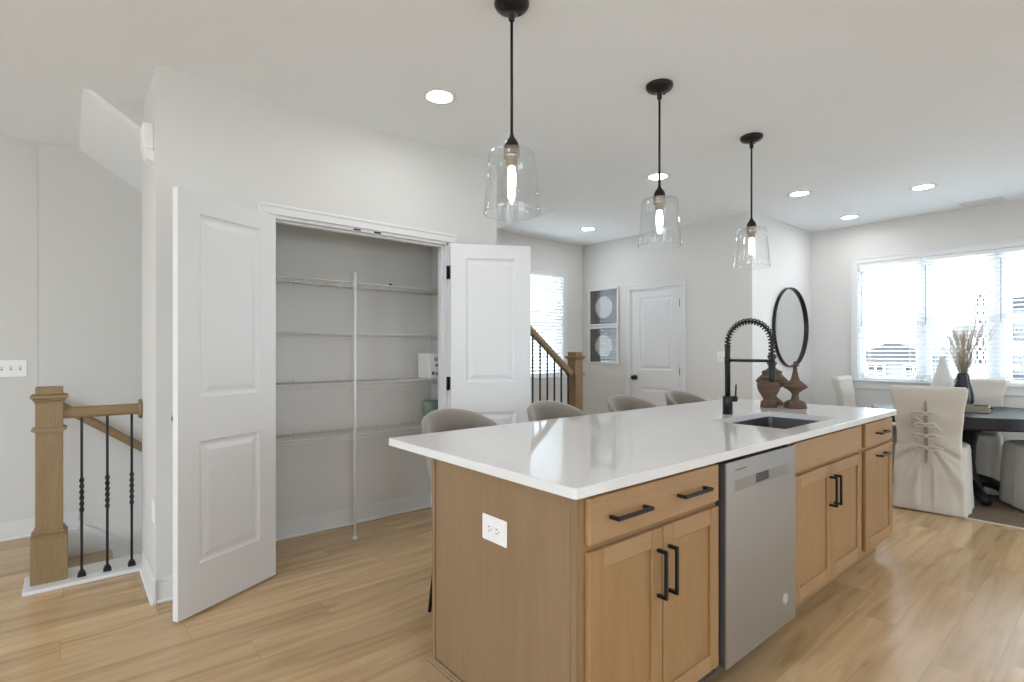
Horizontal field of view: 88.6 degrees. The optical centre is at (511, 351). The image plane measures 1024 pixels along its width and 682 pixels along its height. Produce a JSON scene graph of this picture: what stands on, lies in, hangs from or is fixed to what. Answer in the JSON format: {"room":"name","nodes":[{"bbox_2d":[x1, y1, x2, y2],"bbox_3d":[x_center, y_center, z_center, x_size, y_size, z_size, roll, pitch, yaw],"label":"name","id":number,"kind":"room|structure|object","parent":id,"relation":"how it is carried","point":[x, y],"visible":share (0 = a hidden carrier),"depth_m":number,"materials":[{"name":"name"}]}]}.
{"room":"kitchen","nodes":[
{"label":"kitchen","id":0,"kind":"room"},
{"bbox_2d":[144,75,152,569],"bbox_3d":[-1.978,-0.090,2.953,0.110,2.740,0.425,0,0,-40],"label":"wall","id":1,"kind":"structure","parent":0,"point":[148,104],"depth_m":2.92,"materials":[{"name":"paint"}]},
{"bbox_2d":[140,122,153,166],"bbox_3d":[-1.909,-1.083,2.746,0.050,0.195,0.120,0,0,-40],"label":"door chime","id":2,"kind":"object","parent":1,"relation":"attached to","point":[147,129],"visible":1,"depth_m":2.71,"materials":[{"name":"white plastic"}]},
{"bbox_2d":[139,550,155,605],"bbox_3d":[-1.981,1.218,2.851,0.026,0.125,0.546,0,0,-40],"label":"baseboard","id":3,"kind":"structure","parent":1,"relation":"attached to","point":[146,572],"depth_m":2.80,"materials":[{"name":"white paint"}]},
{"bbox_2d":[152,499,154,522],"bbox_3d":[-1.861,0.828,2.721,0.008,0.115,0.070,0,0,-40],"label":"outlet plate","id":4,"kind":"object","parent":1,"relation":"attached to","point":[153,501],"visible":1,"depth_m":2.70,"materials":[{"name":"white plastic"}]},
{"bbox_2d":[0,135,581,547],"bbox_3d":[-2.850,0.060,4.135,10.170,8.240,0.144,0,0,-40],"label":"wall","id":5,"kind":"structure","parent":0,"point":[90,219],"depth_m":3.80,"materials":[{"name":"paint"}]},
{"bbox_2d":[0,360,26,376],"bbox_3d":[-3.402,0.115,3.564,0.162,0.116,0.016,0,0,-40],"label":"switch plate","id":6,"kind":"object","parent":5,"relation":"attached to","point":[8,368],"visible":1,"depth_m":3.57,"materials":[{"name":"white plastic"}]},
{"bbox_2d":[0,511,78,541],"bbox_3d":[-4.829,1.218,2.355,4.450,0.125,0.026,0,0,-40],"label":"baseboard","id":7,"kind":"structure","parent":5,"relation":"attached to","point":[19,529],"depth_m":3.60,"materials":[{"name":"white paint"}]},
{"bbox_2d":[63,402,141,451],"bbox_3d":[-2.449,1.089,4.314,2.022,1.516,0.104,0,0,-40],"label":"wall handrail","id":8,"kind":"object","parent":5,"relation":"attached to","point":[93,422],"visible":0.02,"depth_m":3.85,"materials":[{"name":"brown wood"}]},
{"bbox_2d":[531,266,566,384],"bbox_3d":[0.316,-0.323,6.733,1.120,1.506,0.110,0,0,-40],"label":"window casing","id":9,"kind":"structure","parent":5,"relation":"in","point":[533,269],"depth_m":7.01,"materials":[{"name":"white paint"}]},
{"bbox_2d":[531,272,562,376],"bbox_3d":[0.314,-0.342,6.735,0.918,1.332,0.068,0,0,-40],"label":"window blind","id":10,"kind":"object","parent":9,"relation":"attached to","point":[546,289],"visible":0.56,"depth_m":6.85,"materials":[{"name":"white plastic"}]},
{"bbox_2d":[80,88,509,552],"bbox_3d":[-1.304,0.060,4.573,4.100,8.240,1.185,0,0,-40],"label":"wall","id":11,"kind":"structure","parent":0,"point":[316,478],"depth_m":3.82,"materials":[{"name":"paint"}]},
{"bbox_2d":[276,421,421,447],"bbox_3d":[-1.271,0.577,3.626,1.836,0.043,0.303,0,0,-40],"label":"wire shelf","id":12,"kind":"object","parent":11,"relation":"attached to","point":[294,434],"visible":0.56,"depth_m":3.67,"materials":[{"name":"white metal"}]},
{"bbox_2d":[422,400,437,415],"bbox_3d":[-0.646,0.477,4.189,0.144,0.170,0.144,0,0,-40],"label":"bowl","id":13,"kind":"object","parent":12,"relation":"on","point":[428,406],"visible":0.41,"depth_m":4.13,"materials":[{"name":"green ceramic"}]},
{"bbox_2d":[276,492,431,541],"bbox_3d":[-1.232,1.218,3.581,1.840,0.125,0.425,0,0,-40],"label":"baseboard","id":14,"kind":"structure","parent":11,"relation":"attached to","point":[297,527],"depth_m":3.87,"materials":[{"name":"white paint"}]},
{"bbox_2d":[276,275,437,294],"bbox_3d":[-1.271,-0.463,3.626,1.836,0.043,0.303,0,0,-40],"label":"wire shelf","id":15,"kind":"object","parent":11,"relation":"attached to","point":[295,282],"visible":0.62,"depth_m":3.71,"materials":[{"name":"white metal"}]},
{"bbox_2d":[276,377,437,390],"bbox_3d":[-1.271,0.223,3.626,1.836,0.043,0.303,0,0,-40],"label":"wire shelf","id":16,"kind":"object","parent":11,"relation":"attached to","point":[378,380],"visible":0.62,"depth_m":3.65,"materials":[{"name":"white metal"}]},
{"bbox_2d":[418,353,437,377],"bbox_3d":[-0.626,0.111,4.146,0.165,0.192,0.172,0,0,-40],"label":"carton","id":17,"kind":"object","parent":16,"relation":"on","point":[427,362],"visible":0.59,"depth_m":4.07,"materials":[{"name":"white cardboard"}]},
{"bbox_2d":[276,331,437,339],"bbox_3d":[-1.271,-0.113,3.626,1.836,0.043,0.303,0,0,-40],"label":"wire shelf","id":18,"kind":"object","parent":11,"relation":"attached to","point":[294,334],"visible":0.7,"depth_m":3.64,"materials":[{"name":"white metal"}]},
{"bbox_2d":[153,65,496,603],"bbox_3d":[-0.993,-0.090,3.416,2.215,2.740,0.136,0,0,-40],"label":"wall","id":19,"kind":"structure","parent":0,"point":[213,139],"depth_m":3.01,"materials":[{"name":"paint"}]},
{"bbox_2d":[171,187,275,621],"bbox_3d":[-1.500,0.248,2.743,0.103,2.040,0.579,0,0,23],"label":"door","id":20,"kind":"structure","parent":19,"relation":"in","point":[223,418],"depth_m":2.68,"materials":[{"name":"white paint"}]},
{"bbox_2d":[258,201,455,408],"bbox_3d":[-0.959,0.215,3.447,1.345,2.130,0.132,0,0,-40],"label":"door frame","id":21,"kind":"structure","parent":19,"relation":"attached to","point":[274,209],"depth_m":3.62,"materials":[{"name":"white paint"}]},
{"bbox_2d":[449,243,530,424],"bbox_3d":[-0.164,0.248,3.849,0.590,2.040,0.103,0,0,-10],"label":"door","id":22,"kind":"structure","parent":19,"relation":"in","point":[490,377],"depth_m":3.80,"materials":[{"name":"white paint"}]},
{"bbox_2d":[431,247,437,491],"bbox_3d":[-0.428,-0.090,4.259,0.265,2.740,0.425,0,0,-40],"label":"wall","id":23,"kind":"structure","parent":0,"point":[434,250],"depth_m":4.30,"materials":[{"name":"paint"}]},
{"bbox_2d":[0,0,1023,245],"bbox_3d":[0.366,-1.600,1.505,11.700,0.280,8.030,0,0,-40],"label":"ceiling","id":24,"kind":"structure","parent":0,"point":[856,105],"depth_m":2.87,"materials":[{"name":"paint"}]},
{"bbox_2d":[422,88,456,104],"bbox_3d":[-0.414,-1.456,3.005,0.196,0.007,0.196,0,0,-40],"label":"recessed light","id":25,"kind":"object","parent":24,"relation":"in","point":[442,96],"visible":1,"depth_m":3.00,"materials":[{"name":"white paint"}]},
{"bbox_2d":[427,91,451,102],"bbox_3d":[-0.414,-1.456,3.005,0.144,0.003,0.144,0,0,-40],"label":"diffuser","id":26,"kind":"object","parent":25,"relation":"attached to","point":[432,96],"depth_m":3.00,"materials":[{"name":"white plastic"}]},
{"bbox_2d":[484,0,539,220],"bbox_3d":[-0.001,-1.017,2.196,0.237,0.887,0.237,0,0,-40],"label":"pendant lamp","id":27,"kind":"object","parent":24,"relation":"hanging from","point":[511,9],"visible":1,"depth_m":2.18,"materials":[{"name":"clear glass"}]},
{"bbox_2d":[504,146,519,167],"bbox_3d":[-0.001,-0.809,2.196,0.068,0.078,0.068,0,0,-40],"label":"socket","id":28,"kind":"object","parent":27,"relation":"attached to","point":[511,153],"depth_m":2.17,"materials":[{"name":"beige ceramic"}]},
{"bbox_2d":[580,227,595,230],"bbox_3d":[0.907,-1.456,6.257,0.196,0.007,0.196,0,0,-40],"label":"recessed light","id":29,"kind":"object","parent":24,"relation":"in","point":[584,228],"visible":1,"depth_m":6.25,"materials":[{"name":"white plastic"}]},
{"bbox_2d":[646,173,669,180],"bbox_3d":[1.218,-1.456,4.380,0.196,0.007,0.196,0,0,-40],"label":"recessed light","id":30,"kind":"object","parent":24,"relation":"in","point":[653,177],"visible":0.75,"depth_m":4.37,"materials":[{"name":"white"}]},
{"bbox_2d":[649,174,666,179],"bbox_3d":[1.218,-1.456,4.380,0.144,0.003,0.144,0,0,-40],"label":"diffuser","id":31,"kind":"object","parent":30,"relation":"attached to","point":[651,176],"depth_m":4.37,"materials":[{"name":"white plastic"}]},
{"bbox_2d":[637,78,681,250],"bbox_3d":[0.808,-1.017,2.878,0.237,0.887,0.237,0,0,-40],"label":"pendant lamp","id":32,"kind":"object","parent":24,"relation":"hanging from","point":[659,87],"visible":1,"depth_m":2.87,"materials":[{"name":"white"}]},
{"bbox_2d":[653,196,665,210],"bbox_3d":[0.808,-0.809,2.878,0.068,0.078,0.068,0,0,-40],"label":"socket","id":33,"kind":"object","parent":32,"relation":"attached to","point":[659,202],"depth_m":2.86,"materials":[{"name":"beige ceramic"}]},
{"bbox_2d":[733,132,770,269],"bbox_3d":[1.628,-1.017,3.569,0.237,0.887,0.237,0,0,-40],"label":"pendant lamp","id":34,"kind":"object","parent":24,"relation":"hanging from","point":[753,138],"visible":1,"depth_m":3.55,"materials":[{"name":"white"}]},
{"bbox_2d":[746,226,756,238],"bbox_3d":[1.628,-0.809,3.569,0.068,0.078,0.068,0,0,-40],"label":"socket","id":35,"kind":"object","parent":34,"relation":"attached to","point":[751,231],"depth_m":3.55,"materials":[{"name":"beige ceramic"}]},
{"bbox_2d":[788,190,811,196],"bbox_3d":[2.657,-1.456,4.852,0.196,0.007,0.196,0,0,-40],"label":"recessed light","id":36,"kind":"object","parent":24,"relation":"in","point":[802,192],"visible":1,"depth_m":4.84,"materials":[{"name":"white plastic"}]},
{"bbox_2d":[791,192,807,195],"bbox_3d":[2.657,-1.456,4.852,0.144,0.003,0.144,0,0,-40],"label":"diffuser","id":37,"kind":"object","parent":36,"relation":"attached to","point":[792,193],"depth_m":4.84,"materials":[{"name":"white plastic"}]},
{"bbox_2d":[839,215,859,219],"bbox_3d":[3.664,-1.456,5.699,0.196,0.007,0.196,0,0,-40],"label":"recessed light","id":38,"kind":"object","parent":24,"relation":"in","point":[846,216],"visible":1,"depth_m":5.70,"materials":[{"name":"white"}]},
{"bbox_2d":[842,216,856,218],"bbox_3d":[3.664,-1.456,5.699,0.144,0.003,0.144,0,0,-40],"label":"diffuser","id":39,"kind":"object","parent":38,"relation":"attached to","point":[843,217],"depth_m":5.70,"materials":[{"name":"white plastic"}]},
{"bbox_2d":[909,183,936,190],"bbox_3d":[3.648,-1.456,4.659,0.196,0.007,0.196,0,0,-40],"label":"recessed light","id":40,"kind":"object","parent":24,"relation":"in","point":[931,185],"visible":1,"depth_m":4.65,"materials":[{"name":"white"}]},
{"bbox_2d":[913,185,932,189],"bbox_3d":[3.648,-1.456,4.659,0.144,0.003,0.144,0,0,-40],"label":"diffuser","id":41,"kind":"object","parent":40,"relation":"attached to","point":[919,187],"depth_m":4.66,"materials":[{"name":"white plastic"}]},
{"bbox_2d":[959,196,1005,206],"bbox_3d":[4.574,-1.456,5.109,0.160,0.008,0.320,0,0,-40],"label":"ceiling vent","id":42,"kind":"object","parent":24,"relation":"in","point":[1001,198],"visible":1,"depth_m":5.09,"materials":[{"name":"white metal"}]},
{"bbox_2d":[0,506,1023,681],"bbox_3d":[0.366,1.405,1.505,11.700,0.250,8.030,0,0,-40],"label":"floor","id":43,"kind":"structure","parent":0,"point":[941,598],"depth_m":2.49,"materials":[{"name":"brown wood"}]},
{"bbox_2d":[22,386,142,596],"bbox_3d":[-2.437,0.738,3.004,0.524,1.085,0.265,0,0,-40],"label":"stair railing","id":44,"kind":"object","parent":43,"relation":"on","point":[49,570],"visible":1,"depth_m":2.89,"materials":[{"name":"brown wood"}]},
{"bbox_2d":[68,519,141,567],"bbox_3d":[-1.551,2.638,4.448,3.440,2.866,1.056,0,0,-40],"label":"staircase","id":45,"kind":"structure","parent":43,"relation":"attached to","point":[94,540],"depth_m":3.83,"materials":[{"name":"white paint"}]},
{"bbox_2d":[353,272,356,539],"bbox_3d":[-1.071,0.370,3.584,0.032,1.820,0.031,0,0,-40],"label":"pole","id":46,"kind":"object","parent":43,"relation":"on","point":[354,282],"visible":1,"depth_m":3.58,"materials":[{"name":"white metal"}]},
{"bbox_2d":[421,408,497,611],"bbox_3d":[-0.210,0.792,2.630,0.496,0.977,0.483,0,0,-44],"label":"bar stool","id":47,"kind":"object","parent":43,"relation":"on","point":[448,419],"visible":0.07,"depth_m":2.78,"materials":[{"name":"beige fabric"}]},
{"bbox_2d":[426,458,578,681],"bbox_3d":[-0.073,0.840,1.757,0.036,0.880,0.772,0,0,-40],"label":"island end panel","id":48,"kind":"object","parent":43,"relation":"on","point":[511,613],"visible":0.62,"depth_m":1.71,"materials":[{"name":"brown wood"}]},
{"bbox_2d":[482,513,506,547],"bbox_3d":[-0.059,0.590,1.734,0.009,0.086,0.130,0,0,-40],"label":"outlet plate","id":49,"kind":"object","parent":48,"relation":"attached to","point":[494,529],"visible":1,"depth_m":1.73,"materials":[{"name":"white plastic"}]},
{"bbox_2d":[487,523,492,534],"bbox_3d":[-0.073,0.590,1.748,0.004,0.034,0.032,0,0,-40],"label":"receptacle","id":50,"kind":"object","parent":49,"relation":"attached to","point":[489,525],"depth_m":1.75,"materials":[{"name":"white plastic"}]},
{"bbox_2d":[494,526,500,537],"bbox_3d":[-0.048,0.590,1.717,0.004,0.034,0.032,0,0,-40],"label":"receptacle","id":51,"kind":"object","parent":49,"relation":"attached to","point":[497,529],"depth_m":1.71,"materials":[{"name":"white plastic"}]},
{"bbox_2d":[527,400,587,421],"bbox_3d":[0.329,0.792,3.084,0.496,0.977,0.483,0,0,-42],"label":"bar stool","id":52,"kind":"object","parent":43,"relation":"on","point":[545,409],"visible":0.09,"depth_m":3.26,"materials":[{"name":"beige fabric"}]},
{"bbox_2d":[607,394,657,411],"bbox_3d":[0.885,0.792,3.553,0.496,0.977,0.483,0,0,-38],"label":"bar stool","id":53,"kind":"object","parent":43,"relation":"on","point":[617,402],"visible":0.09,"depth_m":3.73,"materials":[{"name":"beige fabric"}]},
{"bbox_2d":[579,463,718,681],"bbox_3d":[0.259,0.840,1.966,0.741,0.880,0.778,0,0,-40],"label":"base cabinet","id":54,"kind":"object","parent":43,"relation":"on","point":[649,550],"visible":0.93,"depth_m":1.66,"materials":[{"name":"brown wood"}]},
{"bbox_2d":[665,390,706,405],"bbox_3d":[1.415,0.792,3.999,0.496,0.977,0.483,0,0,-43],"label":"bar stool","id":55,"kind":"object","parent":43,"relation":"on","point":[673,397],"visible":0.06,"depth_m":4.18,"materials":[{"name":"beige fabric"}]},
{"bbox_2d":[697,444,794,681],"bbox_3d":[0.815,0.846,2.364,0.607,0.868,0.636,0,0,-40],"label":"dishwasher","id":56,"kind":"object","parent":43,"relation":"on","point":[756,501],"visible":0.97,"depth_m":2.07,"materials":[{"name":"metal"}]},
{"bbox_2d":[788,425,860,610],"bbox_3d":[1.389,0.840,2.918,0.970,0.880,0.778,0,0,-40],"label":"base cabinet","id":57,"kind":"object","parent":43,"relation":"on","point":[828,465],"visible":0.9,"depth_m":2.61,"materials":[{"name":"brown wood"}]},
{"bbox_2d":[389,399,896,499],"bbox_3d":[0.953,0.385,2.785,2.963,0.030,1.092,0,0,-40],"label":"countertop","id":58,"kind":"structure","parent":57,"relation":"on","point":[576,457],"depth_m":2.16,"materials":[{"name":"white stone"}]},
{"bbox_2d":[723,318,775,414],"bbox_3d":[1.363,0.089,3.017,0.078,0.561,0.303,0,0,-40],"label":"faucet","id":59,"kind":"object","parent":58,"relation":"on","point":[728,400],"visible":1,"depth_m":3.06,"materials":[{"name":"black metal"}]},
{"bbox_2d":[757,377,780,407],"bbox_3d":[1.704,0.270,3.487,0.144,0.200,0.144,0,0,-40],"label":"finial","id":60,"kind":"object","parent":58,"relation":"on","point":[768,390],"visible":0.94,"depth_m":3.44,"materials":[{"name":"brown wood"}]},
{"bbox_2d":[756,354,787,404],"bbox_3d":[1.822,0.193,3.680,0.208,0.355,0.208,0,0,-40],"label":"finial","id":61,"kind":"object","parent":58,"relation":"on","point":[781,379],"visible":0.47,"depth_m":3.63,"materials":[{"name":"brown wood"}]},
{"bbox_2d":[734,416,818,428],"bbox_3d":[1.444,0.495,2.872,0.750,0.190,0.440,0,0,-40],"label":"sink","id":62,"kind":"object","parent":58,"relation":"in","point":[773,422],"visible":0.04,"depth_m":3.16,"materials":[{"name":"metal"}]},
{"bbox_2d":[783,361,807,408],"bbox_3d":[1.855,0.217,3.440,0.146,0.306,0.146,0,0,-40],"label":"finial","id":63,"kind":"object","parent":58,"relation":"on","point":[795,385],"visible":1,"depth_m":3.41,"materials":[{"name":"brown wood"}]},
{"bbox_2d":[845,417,891,572],"bbox_3d":[1.974,0.840,3.411,0.555,0.880,0.778,0,0,-40],"label":"base cabinet","id":64,"kind":"object","parent":43,"relation":"on","point":[876,445],"visible":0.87,"depth_m":3.12,"materials":[{"name":"brown wood"}]},
{"bbox_2d":[892,479,1023,529],"bbox_3d":[4.171,1.275,4.463,1.660,0.010,3.280,0,0,-40],"label":"rug","id":65,"kind":"object","parent":43,"relation":"on","point":[1001,513],"visible":0.09,"depth_m":4.10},
{"bbox_2d":[831,375,896,478],"bbox_3d":[3.766,0.762,5.509,0.516,0.993,0.622,0,0,-42],"label":"dining chair","id":66,"kind":"object","parent":65,"relation":"on","point":[843,387],"visible":0.27,"depth_m":5.55,"materials":[{"name":"fabric"}]},
{"bbox_2d":[890,385,973,517],"bbox_3d":[3.481,0.771,4.353,0.516,0.993,0.622,0,0,44],"label":"dining chair","id":67,"kind":"object","parent":65,"relation":"on","point":[932,467],"visible":0.99,"depth_m":4.15,"materials":[{"name":"fabric"}]},
{"bbox_2d":[871,403,1023,505],"bbox_3d":[4.013,0.893,4.689,1.330,0.746,1.330,0,0,-40],"label":"dining table","id":68,"kind":"object","parent":65,"relation":"on","point":[1000,419],"visible":0.4,"depth_m":4.35,"materials":[{"name":"paint"}]},
{"bbox_2d":[931,356,953,386],"bbox_3d":[4.083,0.281,4.978,0.194,0.478,0.194,0,0,-40],"label":"vase","id":69,"kind":"object","parent":68,"relation":"on","point":[942,377],"visible":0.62,"depth_m":4.94,"materials":[{"name":"white ceramic"}]},
{"bbox_2d":[965,404,993,412],"bbox_3d":[3.983,0.495,4.631,0.390,0.050,0.300,0,0,45],"label":"tray","id":70,"kind":"object","parent":68,"relation":"on","point":[978,408],"visible":0.48,"depth_m":4.47,"materials":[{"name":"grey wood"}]},
{"bbox_2d":[954,373,974,406],"bbox_3d":[4.007,0.352,4.665,0.156,0.312,0.156,0,0,-40],"label":"vase","id":71,"kind":"object","parent":70,"relation":"in","point":[962,380],"visible":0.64,"depth_m":4.61,"materials":[{"name":"grey ceramic"}]},
{"bbox_2d":[931,317,997,373],"bbox_3d":[4.004,-0.043,4.663,0.454,0.553,0.452,0,0,-40],"label":"dried grass","id":72,"kind":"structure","parent":71,"relation":"in","point":[962,366],"depth_m":4.64,"materials":[{"name":"beige plant"}]},
{"bbox_2d":[952,378,1006,494],"bbox_3d":[4.302,0.762,4.959,0.622,0.993,0.516,0,0,-40],"label":"dining chair","id":73,"kind":"object","parent":65,"relation":"on","point":[991,392],"visible":0.22,"depth_m":4.69,"materials":[{"name":"fabric"}]},
{"bbox_2d":[999,440,1023,510],"bbox_3d":[4.368,0.762,4.186,0.622,0.993,0.516,0,0,18],"label":"dining chair","id":74,"kind":"object","parent":65,"relation":"on","point":[1011,489],"visible":1,"depth_m":4.30,"materials":[{"name":"fabric"}]},
{"bbox_3d":[-0.883,0.140,4.927,3.050,2.280,1.154,0,0,-40],"label":"staircase","id":75,"kind":"structure","parent":43,"relation":"on","visible":0},
{"bbox_2d":[531,326,585,410],"bbox_3d":[0.127,0.186,5.115,1.581,2.149,0.158,0,0,-40],"label":"stair railing","id":76,"kind":"object","parent":75,"relation":"on","point":[573,370],"visible":0.19,"depth_m":5.48,"materials":[{"name":"brown wood"}]},
{"bbox_2d":[582,214,740,414],"bbox_3d":[1.745,-0.090,6.449,0.120,2.740,2.245,0,0,-40],"label":"wall","id":77,"kind":"structure","parent":0,"point":[705,257],"depth_m":6.00,"materials":[{"name":"paint"}]},
{"bbox_2d":[588,287,618,325],"bbox_3d":[1.214,-0.592,6.963,0.030,0.493,0.505,0,0,-40],"label":"framed picture","id":78,"kind":"object","parent":77,"relation":"attached to","point":[603,303],"visible":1,"depth_m":6.96,"materials":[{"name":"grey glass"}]},
{"bbox_2d":[588,326,618,363],"bbox_3d":[1.214,-0.084,6.963,0.030,0.492,0.505,0,0,-40],"label":"framed picture","id":79,"kind":"object","parent":77,"relation":"attached to","point":[603,342],"visible":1,"depth_m":6.96,"materials":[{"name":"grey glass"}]},
{"bbox_2d":[631,287,679,406],"bbox_3d":[1.730,0.250,6.367,0.103,2.040,0.690,0,0,-40],"label":"door","id":80,"kind":"structure","parent":77,"relation":"in","point":[655,312],"depth_m":6.38,"materials":[{"name":"white paint"}]},
{"bbox_2d":[626,279,685,394],"bbox_3d":[1.769,0.223,6.405,0.140,2.115,0.845,0,0,-40],"label":"door frame","id":81,"kind":"structure","parent":77,"relation":"attached to","point":[681,283],"depth_m":6.33,"materials":[{"name":"white paint"}]},
{"bbox_2d":[717,352,730,361],"bbox_3d":[2.297,0.060,5.689,0.016,0.116,0.162,0,0,-40],"label":"switch plate","id":82,"kind":"object","parent":77,"relation":"attached to","point":[720,355],"visible":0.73,"depth_m":5.71,"materials":[{"name":"white plastic"}]},
{"bbox_2d":[741,212,810,403],"bbox_3d":[3.050,-0.090,6.003,1.540,2.740,0.120,0,0,-40],"label":"wall","id":83,"kind":"structure","parent":0,"point":[789,249],"depth_m":5.69,"materials":[{"name":"paint"}]},
{"bbox_2d":[772,287,808,366],"bbox_3d":[3.211,-0.277,6.036,0.916,0.916,0.036,0,0,-40],"label":"round mirror","id":84,"kind":"object","parent":83,"relation":"attached to","point":[790,322],"visible":0.92,"depth_m":6.04,"materials":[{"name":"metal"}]},
{"bbox_2d":[811,199,1023,442],"bbox_3d":[5.521,-0.090,4.381,0.150,2.740,5.785,0,0,-40],"label":"wall","id":85,"kind":"structure","parent":0,"point":[832,251],"depth_m":6.04,"materials":[{"name":"paint"}]},
{"bbox_2d":[851,239,1023,395],"bbox_3d":[4.611,-0.325,5.426,0.185,1.499,1.955,0,0,-40],"label":"window","id":86,"kind":"structure","parent":85,"relation":"in","point":[860,369],"depth_m":5.72,"materials":[{"name":"white paint"}]},
{"bbox_2d":[858,258,921,380],"bbox_3d":[4.205,-0.342,5.855,0.068,1.322,0.588,0,0,-40],"label":"window blind","id":87,"kind":"object","parent":86,"relation":"attached to","point":[914,259],"visible":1,"depth_m":5.83,"materials":[{"name":"white plastic"}]},
{"bbox_2d":[922,250,995,381],"bbox_3d":[4.586,-0.342,5.403,0.068,1.322,0.587,0,0,-40],"label":"window blind","id":88,"kind":"object","parent":86,"relation":"attached to","point":[987,252],"visible":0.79,"depth_m":5.38,"materials":[{"name":"white plastic"}]},
{"bbox_2d":[927,249,995,379],"bbox_3d":[4.650,-0.340,5.458,0.083,1.370,0.585,0,0,-40],"label":"window","id":89,"kind":"structure","parent":86,"relation":"attached to","point":[990,258],"depth_m":5.45,"materials":[{"name":"white paint"}]},
{"bbox_2d":[996,246,1023,384],"bbox_3d":[4.967,-0.342,4.951,0.068,1.322,0.587,0,0,-40],"label":"window blind","id":90,"kind":"object","parent":86,"relation":"attached to","point":[1015,249],"visible":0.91,"depth_m":5.10,"materials":[{"name":"white plastic"}]},
{"bbox_2d":[1000,246,1023,384],"bbox_3d":[5.037,-0.340,5.000,0.083,1.370,0.615,0,0,-40],"label":"window","id":91,"kind":"structure","parent":86,"relation":"attached to","point":[1002,257],"depth_m":5.18,"materials":[{"name":"white paint"}]},
{"label":"outside","id":92,"kind":"structure","parent":0,"visible":0},
{"bbox_3d":[7.647,4.380,6.444,100.000,0.200,100.000,0,0,-40],"label":"lawn","id":93,"kind":"structure","parent":92,"visible":0},
{"bbox_2d":[866,341,948,376],"bbox_3d":[23.646,1.854,30.910,8.800,4.852,4.200,0,0,-40],"label":"townhouse","id":94,"kind":"structure","parent":93,"relation":"on","point":[902,372],"depth_m":28.26,"materials":[{"name":"white"}]},
{"bbox_2d":[949,254,1023,379],"bbox_3d":[23.512,-1.980,20.206,8.800,12.520,9.800,0,0,-40],"label":"townhouse","id":95,"kind":"structure","parent":93,"relation":"on","point":[972,375],"depth_m":20.28,"materials":[{"name":"white"}]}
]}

